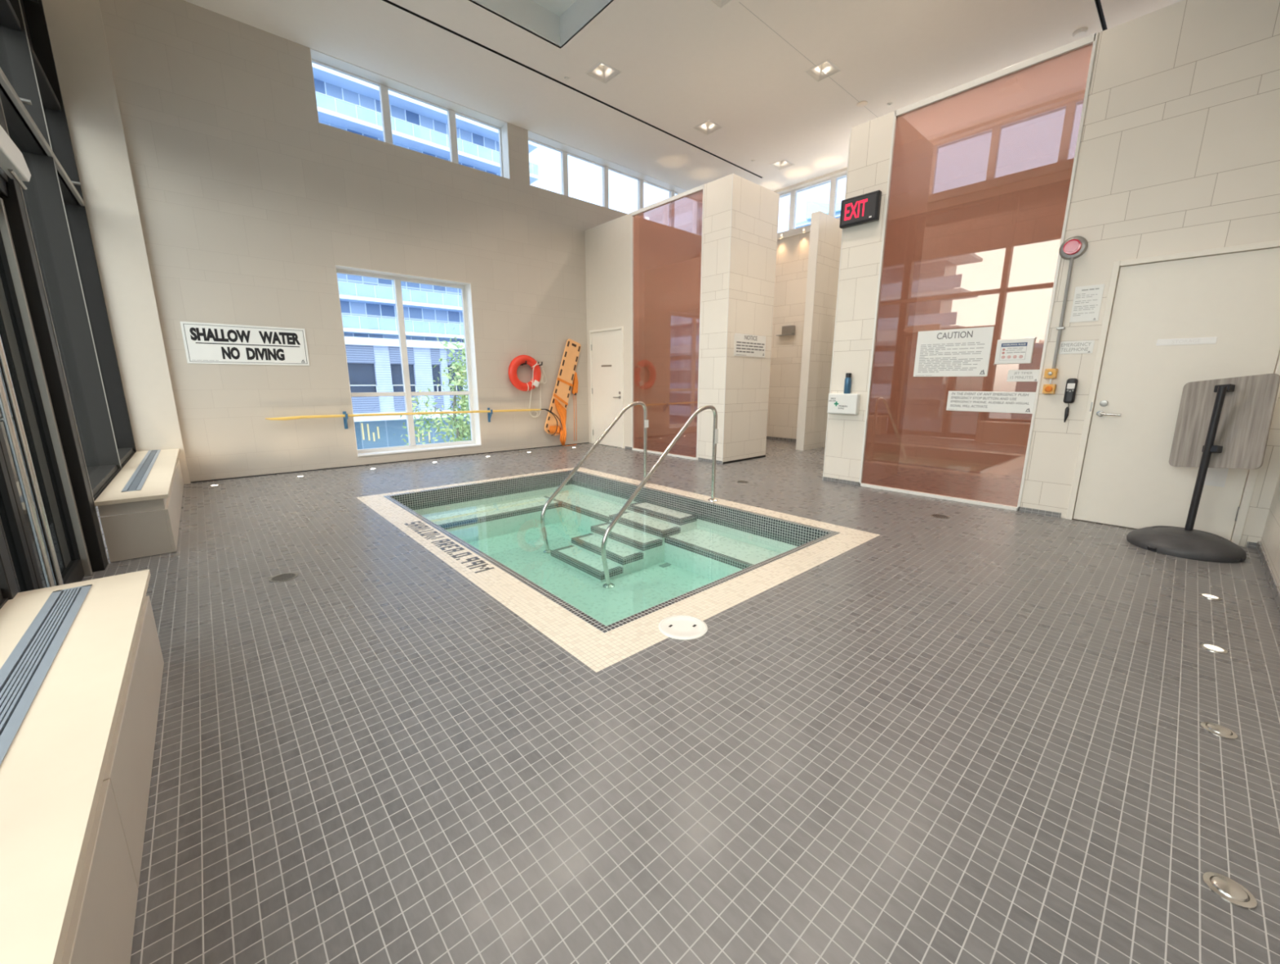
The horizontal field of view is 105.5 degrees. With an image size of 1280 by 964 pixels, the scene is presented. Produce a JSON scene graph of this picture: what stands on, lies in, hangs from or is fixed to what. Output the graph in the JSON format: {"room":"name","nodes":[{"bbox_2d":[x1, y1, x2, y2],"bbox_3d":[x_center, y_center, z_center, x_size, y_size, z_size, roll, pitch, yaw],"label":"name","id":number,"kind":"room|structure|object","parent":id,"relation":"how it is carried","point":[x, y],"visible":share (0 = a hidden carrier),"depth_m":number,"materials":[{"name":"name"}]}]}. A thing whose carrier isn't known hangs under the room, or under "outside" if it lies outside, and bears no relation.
{"room":"indoor hot tub room","nodes":[
{"label":"indoor hot tub room","id":0,"kind":"room"},
{"bbox_2d":[0,451,134,608],"bbox_3d":[-2.993,0.326,2.398,0.180,0.060,8.390,-10,16,-41],"label":"window sill","id":1,"kind":"structure","parent":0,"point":[100,491],"depth_m":3.75,"materials":[{"name":"grey metal"}]},
{"bbox_2d":[41,0,190,484],"bbox_3d":[-5.620,-2.541,5.252,0.415,5.270,0.110,-10,16,-41],"label":"wall pier","id":2,"kind":"object","parent":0,"point":[76,30],"visible":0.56,"depth_m":5.16,"materials":[{"name":"beige paint"}]},
{"bbox_2d":[98,0,702,483],"bbox_3d":[-1.881,-3.160,8.762,10.980,5.470,0.320,-10,16,-41],"label":"wall","id":3,"kind":"structure","parent":0,"point":[249,204],"depth_m":6.30,"materials":[{"name":"beige paint"}]},
{"bbox_2d":[180,321,309,365],"bbox_3d":[-4.887,-1.713,6.093,1.211,0.474,0.009,-10,16,-41],"label":"sign","id":4,"kind":"object","parent":3,"relation":"attached to","point":[204,343],"visible":1,"depth_m":6.05,"materials":[{"name":"white"}]},
{"bbox_2d":[342,411,348,428],"bbox_3d":[-4.146,-0.869,6.871,0.044,0.245,0.119,-10,16,-41],"label":"bracket","id":5,"kind":"object","parent":3,"relation":"attached to","point":[345,419],"visible":0.97,"depth_m":6.89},
{"bbox_2d":[265,408,562,435],"bbox_3d":[-3.159,-0.865,7.731,4.414,0.535,0.115,-10,15,-40],"label":"pole","id":6,"kind":"object","parent":5,"relation":"on","point":[288,418],"visible":1,"depth_m":7.32,"materials":[{"name":"yellow metal"}]},
{"bbox_2d":[191,442,589,483],"bbox_3d":[-3.250,-0.395,7.872,5.955,0.012,0.016,-10,16,-41],"label":"baseboard","id":7,"kind":"structure","parent":3,"relation":"attached to","point":[584,442],"depth_m":7.16,"materials":[{"name":"grey tile"}]},
{"bbox_2d":[335,265,481,453],"bbox_3d":[-3.502,-1.804,7.538,1.880,2.595,0.279,-10,16,-41],"label":"window","id":8,"kind":"structure","parent":3,"relation":"in","point":[466,295],"depth_m":7.67,"materials":[{"name":"white metal"}]},
{"bbox_2d":[309,48,510,178],"bbox_3d":[-3.206,-5.192,7.101,2.660,0.820,0.279,-10,16,-41],"label":"window","id":9,"kind":"structure","parent":3,"relation":"in","point":[385,84],"depth_m":7.01,"materials":[{"name":"white metal"}]},
{"bbox_2d":[357,443,481,457],"bbox_3d":[-3.480,-0.519,7.776,1.880,0.024,0.232,-10,16,-41],"label":"window sill","id":10,"kind":"structure","parent":3,"relation":"attached to","point":[405,451],"depth_m":7.68,"materials":[{"name":"paint"}]},
{"bbox_2d":[544,338,581,435],"bbox_3d":[-1.446,-1.772,9.134,0.842,1.781,0.048,-10,16,-41],"label":"board","id":11,"kind":"object","parent":3,"relation":"attached to","point":[563,384],"visible":0.98,"depth_m":9.11,"materials":[{"name":"orange plastic"}]},
{"bbox_2d":[549,398,577,446],"bbox_3d":[-1.443,-1.127,9.222,0.072,0.902,0.666,10,16,41],"label":"bundle","id":12,"kind":"object","parent":11,"relation":"hanging from","point":[561,410],"visible":1,"depth_m":9.16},
{"bbox_2d":[572,371,577,440],"bbox_3d":[-1.245,-1.453,9.414,0.127,1.325,0.055,-10,16,-41],"label":"strap","id":13,"kind":"object","parent":11,"relation":"hanging from","point":[575,388],"visible":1,"depth_m":9.32,"materials":[{"name":"orange fabric"}]},
{"bbox_2d":[527,129,702,235],"bbox_3d":[0.011,-5.771,9.918,5.250,0.820,0.279,-10,16,-41],"label":"window","id":14,"kind":"structure","parent":3,"relation":"in","point":[565,150],"depth_m":9.42,"materials":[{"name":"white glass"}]},
{"bbox_2d":[584,213,639,448],"bbox_3d":[-0.523,-2.581,8.985,0.150,4.050,1.340,-10,16,-41],"label":"wall","id":15,"kind":"structure","parent":0,"point":[607,244],"depth_m":8.66,"materials":[{"name":"beige paint"}]},
{"bbox_2d":[589,326,623,448],"bbox_3d":[-0.610,-1.760,9.172,0.155,2.165,0.992,-10,16,-41],"label":"door","id":16,"kind":"structure","parent":15,"relation":"in","point":[606,345],"depth_m":9.15,"materials":[{"name":"paint"}]},
{"bbox_2d":[644,257,701,447],"bbox_3d":[0.972,-2.294,9.067,0.100,3.460,2.560,-10,16,-41],"label":"glass panel","id":17,"kind":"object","parent":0,"point":[672,292],"depth_m":9.36,"materials":[{"name":"red glass"}]},
{"bbox_2d":[81,437,1279,963],"bbox_3d":[0.913,0.137,5.979,11.330,0.250,9.070,-10,16,-41],"label":"floor","id":18,"kind":"structure","parent":0,"point":[975,735],"depth_m":1.66,"materials":[{"name":"tile"}]},
{"bbox_2d":[0,568,164,963],"bbox_3d":[-1.121,0.861,0.772,0.385,0.430,3.350,-10,16,-41],"label":"bench","id":19,"kind":"object","parent":18,"relation":"on","point":[82,663],"visible":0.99,"depth_m":1.12,"materials":[{"name":"beige stone"}]},
{"bbox_2d":[0,584,92,765],"bbox_3d":[-1.170,0.660,0.765,0.100,0.034,3.075,-10,16,-41],"label":"grille","id":20,"kind":"object","parent":19,"relation":"attached to","point":[29,664],"depth_m":1.41,"materials":[{"name":"grey metal"}]},
{"bbox_2d":[94,448,183,562],"bbox_3d":[-4.533,0.077,4.532,0.355,0.430,3.175,-10,16,-41],"label":"bench","id":21,"kind":"object","parent":18,"relation":"on","point":[153,480],"visible":1,"depth_m":3.46,"materials":[{"name":"beige stone"}]},
{"bbox_2d":[120,449,160,492],"bbox_3d":[-4.650,-0.136,4.583,0.100,0.034,2.850,-10,16,-41],"label":"grille","id":22,"kind":"object","parent":21,"relation":"attached to","point":[138,479],"depth_m":4.24,"materials":[{"name":"grey metal"}]},
{"bbox_2d":[268,573,297,582],"bbox_3d":[-2.254,0.603,3.079,0.150,0.003,0.150,-10,16,-41],"label":"floor drain","id":23,"kind":"object","parent":18,"relation":"on","point":[286,576],"visible":1,"depth_m":3.08,"materials":[{"name":"metal"}]},
{"bbox_2d":[355,466,879,672],"bbox_3d":[-0.540,0.616,4.642,2.870,0.652,4.270,-10,16,-41],"label":"whirlpool","id":24,"kind":"object","parent":18,"relation":"in","point":[672,552],"visible":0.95,"depth_m":4.58,"materials":[{"name":"liquid"}]},
{"bbox_2d":[540,400,648,553],"bbox_3d":[-0.462,-0.106,5.446,1.516,1.546,0.104,-10,16,-41],"label":"handrail","id":25,"kind":"object","parent":24,"relation":"attached to","point":[575,469],"visible":0.9,"depth_m":5.35,"materials":[{"name":"metal"}]},
{"bbox_2d":[600,404,718,588],"bbox_3d":[0.235,0.073,4.586,1.516,1.546,0.104,-10,16,-41],"label":"handrail","id":26,"kind":"object","parent":24,"relation":"attached to","point":[608,584],"visible":1,"depth_m":4.48,"materials":[{"name":"metal"}]},
{"bbox_2d":[658,615,707,639],"bbox_3d":[0.217,0.733,2.464,0.248,0.007,0.248,-10,16,-41],"label":"lid","id":27,"kind":"object","parent":24,"relation":"on","point":[675,627],"visible":1,"depth_m":2.45,"materials":[{"name":"plastic"}]},
{"bbox_2d":[631,184,704,460],"bbox_3d":[0.398,-2.401,7.876,0.052,3.950,1.582,-10,16,-41],"label":"frame","id":28,"kind":"object","parent":18,"relation":"on","point":[701,188],"visible":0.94,"depth_m":7.93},
{"bbox_2d":[858,32,1098,511],"bbox_3d":[3.149,-1.773,4.861,0.052,3.950,1.552,-10,16,-41],"label":"window frame","id":29,"kind":"structure","parent":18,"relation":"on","point":[1090,40],"depth_m":4.59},
{"bbox_2d":[913,326,994,376],"bbox_3d":[3.157,-1.307,4.935,0.013,0.465,0.668,-10,16,-41],"label":"caution sign","id":30,"kind":"object","parent":29,"relation":"attached to","point":[964,352],"visible":1,"depth_m":4.91,"materials":[{"name":"grey"}]},
{"bbox_2d":[918,342,984,372],"bbox_3d":[3.141,-1.246,4.957,0.001,0.315,0.590,-10,16,-41],"label":"print","id":31,"kind":"object","parent":30,"relation":"attached to","point":[933,357],"depth_m":4.94},
{"bbox_2d":[946,391,1035,413],"bbox_3d":[3.407,-0.785,4.760,0.009,0.197,0.712,-10,16,-41],"label":"sign","id":32,"kind":"object","parent":29,"relation":"attached to","point":[965,401],"visible":1,"depth_m":4.74,"materials":[{"name":"grey"}]},
{"bbox_2d":[993,337,1036,364],"bbox_3d":[3.497,-1.220,4.550,0.032,0.244,0.300,-10,16,-41],"label":"poster","id":33,"kind":"object","parent":29,"relation":"attached to","point":[1013,351],"visible":1,"depth_m":4.54,"materials":[{"name":"white paper"}]},
{"bbox_2d":[999,346,1026,359],"bbox_3d":[3.483,-1.203,4.548,0.001,0.122,0.196,-10,16,-41],"label":"print","id":34,"kind":"object","parent":33,"relation":"attached to","point":[1005,353],"depth_m":4.55},
{"bbox_2d":[1006,369,1039,382],"bbox_3d":[3.567,-0.991,4.535,0.009,0.108,0.233,-10,16,-41],"label":"sign","id":35,"kind":"object","parent":29,"relation":"attached to","point":[1030,375],"visible":1,"depth_m":4.53,"materials":[{"name":"grey"}]},
{"bbox_2d":[1126,373,1279,563],"bbox_3d":[4.063,-0.128,3.517,0.609,1.278,0.604,-10,16,-41],"label":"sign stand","id":36,"kind":"object","parent":18,"relation":"on","point":[1225,423],"visible":1,"depth_m":3.46,"materials":[{"name":"black metal"}]},
{"bbox_2d":[1198,593,1222,600],"bbox_3d":[3.301,0.664,2.818,0.088,0.006,0.088,-10,16,-41],"label":"uplight","id":37,"kind":"object","parent":18,"relation":"on","point":[1203,595],"visible":1,"depth_m":2.81,"materials":[{"name":"metal"}]},
{"bbox_2d":[1199,643,1227,653],"bbox_3d":[2.677,0.776,2.272,0.088,0.006,0.088,-10,16,-41],"label":"uplight","id":38,"kind":"object","parent":18,"relation":"on","point":[1210,647],"visible":1,"depth_m":2.27,"materials":[{"name":"metal"}]},
{"bbox_2d":[1200,721,1237,739],"bbox_3d":[2.067,0.882,1.738,0.088,0.014,0.088,-10,16,-41],"label":"uplight","id":39,"kind":"object","parent":18,"relation":"on","point":[1217,730],"visible":1,"depth_m":1.73,"materials":[{"name":"metal"}]},
{"bbox_2d":[1201,871,1257,909],"bbox_3d":[1.443,0.994,1.191,0.088,0.014,0.088,-10,16,-41],"label":"uplight","id":40,"kind":"object","parent":18,"relation":"on","point":[1228,890],"visible":1,"depth_m":1.18,"materials":[{"name":"metal"}]},
{"bbox_2d":[183,0,1182,195],"bbox_3d":[0.884,-5.163,4.916,11.340,0.020,8.970,-10,16,-41],"label":"ceiling","id":41,"kind":"structure","parent":0,"point":[684,64],"depth_m":6.33,"materials":[{"name":"paint"}]},
{"bbox_2d":[468,0,613,48],"bbox_3d":[-0.619,-5.034,3.420,3.050,0.370,4.510,-10,16,-41],"label":"skylight","id":42,"kind":"object","parent":41,"relation":"attached to","point":[556,21],"visible":1,"depth_m":5.76,"materials":[{"name":"paint"}]},
{"bbox_2d":[382,0,763,177],"bbox_3d":[-0.844,-5.604,6.969,8.940,0.052,0.041,-10,16,-41],"label":"ceiling vent","id":43,"kind":"object","parent":41,"relation":"in","point":[386,1],"visible":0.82,"depth_m":6.60,"materials":[{"name":"grey metal"}]},
{"bbox_2d":[585,61,622,84],"bbox_3d":[-0.492,-5.554,6.516,0.354,0.142,0.354,-10,16,-41],"label":"recessed light","id":44,"kind":"object","parent":41,"relation":"in","point":[602,72],"visible":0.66,"depth_m":6.58,"materials":[{"name":"white paint"}]},
{"bbox_2d":[693,120,723,135],"bbox_3d":[1.111,-5.842,7.920,0.354,0.142,0.354,-10,16,-41],"label":"recessed light","id":45,"kind":"object","parent":41,"relation":"in","point":[708,126],"visible":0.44,"depth_m":7.99,"materials":[{"name":"white paint"}]},
{"bbox_2d":[709,0,733,8],"bbox_3d":[0.881,-5.268,5.144,0.354,0.142,0.354,-10,16,-41],"label":"recessed light","id":46,"kind":"object","parent":41,"relation":"in","point":[719,3],"visible":1,"depth_m":5.32,"materials":[{"name":"white paint"}]},
{"bbox_2d":[768,159,795,170],"bbox_3d":[2.704,-6.120,9.275,0.354,0.142,0.354,-10,16,-41],"label":"recessed light","id":47,"kind":"object","parent":41,"relation":"in","point":[782,164],"visible":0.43,"depth_m":9.35,"materials":[{"name":"white paint"}]},
{"bbox_2d":[738,1,876,116],"bbox_3d":[2.583,-5.503,6.621,4.030,0.003,0.004,-10,16,-41],"label":"joint","id":48,"kind":"object","parent":41,"relation":"attached to","point":[739,2],"visible":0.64,"depth_m":6.12,"materials":[{"name":"grey plastic"}]},
{"bbox_2d":[804,58,842,82],"bbox_3d":[2.437,-5.539,6.467,0.354,0.142,0.354,-10,16,-41],"label":"recessed light","id":49,"kind":"object","parent":41,"relation":"in","point":[828,66],"visible":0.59,"depth_m":6.53,"materials":[{"name":"white paint"}]},
{"bbox_2d":[1072,26,1088,37],"bbox_3d":[5.191,-5.299,5.744,0.140,0.035,0.140,-10,16,-41],"label":"smoke detector","id":50,"kind":"object","parent":41,"relation":"attached to","point":[1080,32],"visible":1,"depth_m":5.72,"materials":[{"name":"white paint"}]},
{"bbox_2d":[1094,0,1107,31],"bbox_3d":[2.594,-4.819,3.202,8.940,0.052,0.041,-10,16,-41],"label":"ceiling vent","id":51,"kind":"object","parent":41,"relation":"in","point":[1098,3],"visible":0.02,"depth_m":5.50,"materials":[{"name":"grey metal"}]},
{"bbox_2d":[697,173,732,461],"bbox_3d":[1.076,-2.241,7.111,0.005,3.950,0.510,-10,16,-41],"label":"wall","id":52,"kind":"structure","parent":0,"point":[717,193],"depth_m":7.05,"materials":[{"name":"tile"}]},
{"bbox_2d":[722,454,765,464],"bbox_3d":[1.656,-0.356,7.676,1.105,0.030,0.010,-10,16,-41],"label":"baseboard","id":53,"kind":"structure","parent":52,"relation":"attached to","point":[760,456],"depth_m":7.64,"materials":[{"name":"black tile"}]},
{"bbox_2d":[721,127,851,476],"bbox_3d":[1.778,-2.080,6.334,0.007,3.950,1.620,-10,16,-41],"label":"strip","id":54,"kind":"object","parent":52,"relation":"attached to","point":[851,127],"visible":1,"depth_m":6.05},
{"bbox_2d":[722,173,779,462],"bbox_3d":[1.492,-2.267,7.486,1.115,4.050,0.510,-10,16,-41],"label":"wall column","id":55,"kind":"structure","parent":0,"point":[755,207],"depth_m":7.24,"materials":[{"name":"tile"}]},
{"bbox_2d":[733,333,765,357],"bbox_3d":[1.663,-2.052,7.331,0.776,0.317,0.009,-10,16,-41],"label":"notice sign","id":56,"kind":"object","parent":55,"relation":"attached to","point":[746,345],"visible":1,"depth_m":7.31,"materials":[{"name":"grey"}]},
{"bbox_2d":[736,341,764,355],"bbox_3d":[1.669,-2.003,7.341,0.700,0.188,0.001,-10,16,-41],"label":"print","id":57,"kind":"object","parent":56,"relation":"attached to","point":[743,348],"depth_m":7.34,"materials":[{"name":"grey"}]},
{"bbox_2d":[803,211,842,450],"bbox_3d":[3.264,-2.525,8.745,1.000,4.050,0.145,-10,16,-41],"label":"wall","id":58,"kind":"structure","parent":0,"point":[829,242],"depth_m":8.59,"materials":[{"name":"tile"}]},
{"bbox_2d":[795,210,820,450],"bbox_3d":[2.890,-2.507,8.406,0.015,3.950,0.155,-10,16,-41],"label":"wall edge","id":59,"kind":"structure","parent":58,"relation":"attached to","point":[815,220],"depth_m":8.37,"materials":[{"name":"paint"}]},
{"bbox_2d":[823,111,893,481],"bbox_3d":[2.473,-1.922,5.580,0.005,3.950,0.465,-10,16,-41],"label":"wall","id":60,"kind":"structure","parent":0,"point":[870,144],"depth_m":5.54,"materials":[{"name":"tile"}]},
{"bbox_2d":[822,476,858,485],"bbox_3d":[2.466,-0.010,5.972,0.011,0.045,0.465,-10,16,-41],"label":"baseboard","id":61,"kind":"structure","parent":60,"relation":"attached to","point":[824,478],"depth_m":5.97,"materials":[{"name":"tile"}]},
{"bbox_2d":[826,393,860,414],"bbox_3d":[2.416,-0.930,5.782,0.082,0.240,0.360,-10,16,-41],"label":"box","id":62,"kind":"object","parent":60,"relation":"attached to","point":[837,403],"visible":1,"depth_m":5.74,"materials":[{"name":"grey"}]},
{"bbox_2d":[843,373,851,393],"bbox_3d":[2.438,-1.158,5.710,0.074,0.236,0.074,-10,16,-41],"label":"water bottle","id":63,"kind":"object","parent":62,"relation":"on","point":[847,384],"visible":0.98,"depth_m":5.68,"materials":[{"name":"blue plastic"}]},
{"bbox_2d":[839,190,881,228],"bbox_3d":[2.421,-2.996,5.362,0.069,0.290,0.423,-10,16,-41],"label":"exit sign","id":64,"kind":"object","parent":60,"relation":"attached to","point":[864,208],"visible":1,"depth_m":5.33,"materials":[{"name":"black plastic"}]},
{"bbox_2d":[862,115,933,483],"bbox_3d":[2.890,-1.948,5.955,1.115,4.050,0.465,-10,16,-41],"label":"wall","id":65,"kind":"structure","parent":0,"point":[913,153],"depth_m":5.74,"materials":[{"name":"glass"}]},
{"bbox_2d":[766,168,1072,439],"bbox_3d":[4.563,-2.535,8.753,0.950,4.070,8.470,-10,16,-41],"label":"wall","id":66,"kind":"structure","parent":0,"point":[792,252],"depth_m":9.51,"materials":[{"name":"tile"}]},
{"bbox_2d":[766,435,795,442],"bbox_3d":[2.503,-0.998,10.686,0.020,0.070,3.370,-10,16,-41],"label":"baseboard","id":67,"kind":"structure","parent":66,"relation":"attached to","point":[784,439],"depth_m":10.17,"materials":[{"name":"tile"}]},
{"bbox_2d":[776,324,795,336],"bbox_3d":[2.908,-3.022,9.723,0.120,0.175,0.360,-10,16,-41],"label":"dispenser","id":68,"kind":"object","parent":66,"relation":"attached to","point":[786,330],"visible":1,"depth_m":9.63,"materials":[{"name":"metal"}]},
{"bbox_2d":[699,158,1074,257],"bbox_3d":[4.555,-4.582,8.319,0.980,0.115,8.470,-10,16,-41],"label":"ledge","id":69,"kind":"object","parent":66,"relation":"on","point":[1068,164],"visible":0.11,"depth_m":7.03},
{"bbox_2d":[773,88,1085,198],"bbox_3d":[5.004,-3.216,9.082,0.320,5.470,8.970,-10,16,-41],"label":"wall","id":70,"kind":"structure","parent":0,"point":[1081,94],"depth_m":7.81,"materials":[{"name":"beige paint"}]},
{"bbox_2d":[779,97,1084,230],"bbox_3d":[4.842,-5.426,8.782,0.080,0.920,7.820,-10,16,-41],"label":"window","id":71,"kind":"structure","parent":70,"relation":"in","point":[1070,111],"depth_m":7.84,"materials":[{"name":"white metal"}]},
{"bbox_2d":[898,199,1067,476],"bbox_3d":[4.813,-1.702,6.333,0.100,3.420,4.350,-10,16,-41],"label":"glass panel","id":72,"kind":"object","parent":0,"point":[997,270],"depth_m":6.49,"materials":[{"name":"brown glass"}]},
{"bbox_2d":[1020,0,1279,546],"bbox_3d":[4.189,-1.505,3.822,0.150,4.050,1.455,-10,16,-41],"label":"wall","id":73,"kind":"structure","parent":0,"point":[1179,152],"depth_m":3.69,"materials":[{"name":"tile"}]},
{"bbox_2d":[1018,506,1061,518],"bbox_3d":[3.746,0.282,4.571,0.011,0.045,0.315,-10,16,-41],"label":"baseboard","id":74,"kind":"structure","parent":73,"relation":"attached to","point":[1024,509],"depth_m":4.56,"materials":[{"name":"tile"}]},
{"bbox_2d":[1042,384,1056,394],"bbox_3d":[3.676,-0.836,4.375,0.073,0.084,0.084,-10,16,-41],"label":"box","id":75,"kind":"object","parent":73,"relation":"attached to","point":[1047,388],"visible":1,"depth_m":4.35,"materials":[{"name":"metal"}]},
{"bbox_2d":[1044,368,1057,378],"bbox_3d":[3.672,-0.970,4.352,0.073,0.084,0.084,-10,16,-41],"label":"box","id":76,"kind":"object","parent":73,"relation":"attached to","point":[1049,373],"visible":1,"depth_m":4.33,"materials":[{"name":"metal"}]},
{"bbox_2d":[1048,257,1074,384],"bbox_3d":[3.696,-1.394,4.268,0.034,1.070,0.054,-10,16,-41],"label":"conduit","id":77,"kind":"object","parent":73,"relation":"attached to","point":[1060,327],"visible":1,"depth_m":4.25,"materials":[{"name":"grey metal"}]},
{"bbox_2d":[1063,378,1078,422],"bbox_3d":[3.781,-0.718,4.292,0.057,0.382,0.074,-10,16,-41],"label":"phone","id":78,"kind":"object","parent":73,"relation":"attached to","point":[1071,384],"visible":1,"depth_m":4.26,"materials":[{"name":"black plastic"}]},
{"bbox_2d":[1058,235,1088,259],"bbox_3d":[3.672,-1.992,4.132,0.086,0.184,0.184,-10,16,-41],"label":"beacon","id":79,"kind":"object","parent":73,"relation":"attached to","point":[1075,246],"visible":1,"depth_m":4.11,"materials":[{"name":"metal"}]},
{"bbox_2d":[1058,340,1094,354],"bbox_3d":[3.790,-1.170,4.228,0.005,0.108,0.222,-10,16,-41],"label":"sign","id":80,"kind":"object","parent":73,"relation":"attached to","point":[1081,346],"visible":1,"depth_m":4.22,"materials":[{"name":"grey"}]},
{"bbox_2d":[1069,284,1104,322],"bbox_3d":[3.802,-1.517,4.143,0.005,0.293,0.184,-10,16,-41],"label":"posted notice","id":81,"kind":"object","parent":73,"relation":"attached to","point":[1086,304],"visible":1,"depth_m":4.14,"materials":[{"name":"grey"}]},
{"bbox_2d":[1072,288,1098,315],"bbox_3d":[3.799,-1.530,4.141,0.001,0.211,0.150,-10,16,-41],"label":"print","id":82,"kind":"object","parent":81,"relation":"attached to","point":[1086,300],"depth_m":4.14,"materials":[{"name":"grey"}]},
{"bbox_2d":[1066,240,1279,546],"bbox_3d":[4.236,-0.663,3.861,0.155,2.185,1.007,-10,16,-41],"label":"door","id":83,"kind":"structure","parent":73,"relation":"in","point":[1124,476],"depth_m":3.87,"materials":[{"name":"paint"}]},
{"bbox_2d":[1155,337,1217,346],"bbox_3d":[4.219,-1.087,3.763,0.004,0.049,0.312,-10,16,-41],"label":"door sign","id":84,"kind":"object","parent":83,"relation":"attached to","point":[1202,340],"visible":1,"depth_m":3.76,"materials":[{"name":"white"}]},
{"bbox_2d":[1204,467,1228,487],"bbox_3d":[4.424,-0.052,3.740,0.004,0.170,0.110,-10,16,-41],"label":"paper notice","id":85,"kind":"object","parent":83,"relation":"attached to","point":[1215,477],"visible":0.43,"depth_m":3.74,"materials":[{"name":"paper"}]},
{"bbox_2d":[1260,471,1279,588],"bbox_3d":[3.731,-1.844,2.200,11.530,5.370,0.200,-10,16,-41],"label":"wall","id":86,"kind":"structure","parent":0,"point":[1270,540],"depth_m":3.29,"materials":[{"name":"beige ceramic"}]},
{"bbox_2d":[1256,541,1279,614],"bbox_3d":[2.394,0.869,1.691,5.945,0.060,0.011,-10,16,-41],"label":"baseboard","id":87,"kind":"structure","parent":86,"relation":"attached to","point":[1272,581],"depth_m":3.04,"materials":[{"name":"tile"}]},
{"bbox_3d":[-3.064,-1.815,2.010,0.200,5.370,8.970,-10,16,-41],"label":"glazing","id":88,"kind":"object","parent":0,"visible":0},
{"bbox_2d":[0,0,133,496],"bbox_3d":[-4.117,-2.088,3.198,0.194,4.340,4.990,-10,16,-41],"label":"window","id":89,"kind":"structure","parent":88,"relation":"attached to","point":[47,196],"depth_m":3.96,"materials":[{"name":"grey metal"}]},
{"bbox_2d":[0,0,136,599],"bbox_3d":[-4.087,-1.865,3.206,0.190,4.780,5.135,-10,16,-41],"label":"window frame","id":90,"kind":"structure","parent":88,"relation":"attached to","point":[14,205],"depth_m":3.15,"materials":[{"name":"black metal"}]},
{"bbox_2d":[0,176,93,592],"bbox_3d":[-3.008,-0.414,2.274,0.153,2.320,1.715,-10,16,-41],"label":"door","id":91,"kind":"structure","parent":90,"relation":"attached to","point":[40,522],"depth_m":2.66,"materials":[{"name":"black metal"}]},
{"bbox_2d":[0,124,31,189],"bbox_3d":[-3.241,-1.679,2.477,0.070,0.165,0.746,-10,16,-41],"label":"door closer","id":92,"kind":"structure","parent":91,"relation":"attached to","point":[12,162],"depth_m":2.53,"materials":[{"name":"metal"}]},
{"bbox_2d":[0,97,108,564],"bbox_3d":[-3.606,-1.784,2.819,0.007,4.780,0.012,-10,16,-41],"label":"strip","id":93,"kind":"object","parent":90,"relation":"attached to","point":[0,97],"visible":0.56,"depth_m":3.01,"materials":[{"name":"metal"}]},
{"label":"outside","id":94,"kind":"structure","parent":0,"visible":0},
{"bbox_3d":[-26.663,0.934,30.653,320.000,0.500,320.000,-10,16,-41],"label":"ground","id":95,"kind":"structure","parent":94,"visible":0},
{"bbox_2d":[21,186,88,467],"bbox_3d":[-7.295,-0.086,4.899,2.740,12.000,0.240,-10,16,-41],"label":"wall","id":96,"kind":"structure","parent":95,"relation":"on","point":[23,190],"depth_m":5.27,"materials":[{"name":"black metal"}]},
{"bbox_2d":[344,336,469,449],"bbox_3d":[-28.772,-7.747,45.069,50.000,10.650,13.500,-10,16,-41],"label":"podium building","id":97,"kind":"structure","parent":95,"relation":"on","point":[374,364],"depth_m":45.15,"materials":[{"name":"concrete"}]},
{"bbox_2d":[360,422,364,439],"bbox_3d":[-24.960,-4.551,43.845,0.130,1.500,0.060,-10,16,-41],"label":"light","id":98,"kind":"object","parent":97,"relation":"attached to","point":[362,424],"depth_m":43.88,"materials":[{"name":"yellow"}]},
{"bbox_2d":[366,423,370,440],"bbox_3d":[-24.625,-4.514,44.159,0.130,1.500,0.060,-10,16,-41],"label":"light","id":99,"kind":"object","parent":97,"relation":"attached to","point":[368,425],"depth_m":44.20,"materials":[{"name":"yellow"}]},
{"bbox_2d":[311,62,539,342],"bbox_3d":[-32.571,-28.786,43.696,44.220,31.000,16.040,-10,16,-41],"label":"apartment tower","id":100,"kind":"structure","parent":97,"relation":"on","point":[345,102],"depth_m":44.58,"materials":[{"name":"blue concrete"}]},
{"bbox_2d":[393,327,471,446],"bbox_3d":[-5.753,-0.679,16.203,5.326,8.589,4.774,-3,12,-13],"label":"street tree","id":101,"kind":"object","parent":95,"relation":"on","point":[460,430],"visible":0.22,"depth_m":15.81,"materials":[{"name":"green plant"}]},
{"bbox_2d":[795,200,841,228],"bbox_3d":[27.078,-20.274,62.957,13.000,28.100,10.000,-10,16,-41],"label":"block","id":102,"kind":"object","parent":95,"relation":"on","point":[811,206],"visible":0.13,"depth_m":57.75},
{"bbox_3d":[-2.028,-2.080,8.501,0.070,0.080,0.193,-10,16,-41],"label":"wall hook","id":103,"kind":"object","parent":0,"visible":0},
{"bbox_2d":[508,355,541,391],"bbox_3d":[-2.014,-1.910,8.550,0.626,0.629,0.157,-10,16,-41],"label":"lifebuoy","id":104,"kind":"object","parent":103,"relation":"hanging from","point":[517,361],"visible":0.98,"depth_m":8.49,"materials":[{"name":"red plastic"}]},
{"bbox_3d":[-1.793,-2.112,8.709,0.070,0.080,0.193,-10,16,-41],"label":"wall hook","id":105,"kind":"object","parent":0,"visible":0},
{"bbox_2d":[528,363,546,417],"bbox_3d":[-1.806,-1.646,8.770,0.371,0.964,0.188,-10,16,-41],"label":"rope","id":106,"kind":"object","parent":105,"relation":"hanging from","point":[540,366],"visible":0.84,"depth_m":8.80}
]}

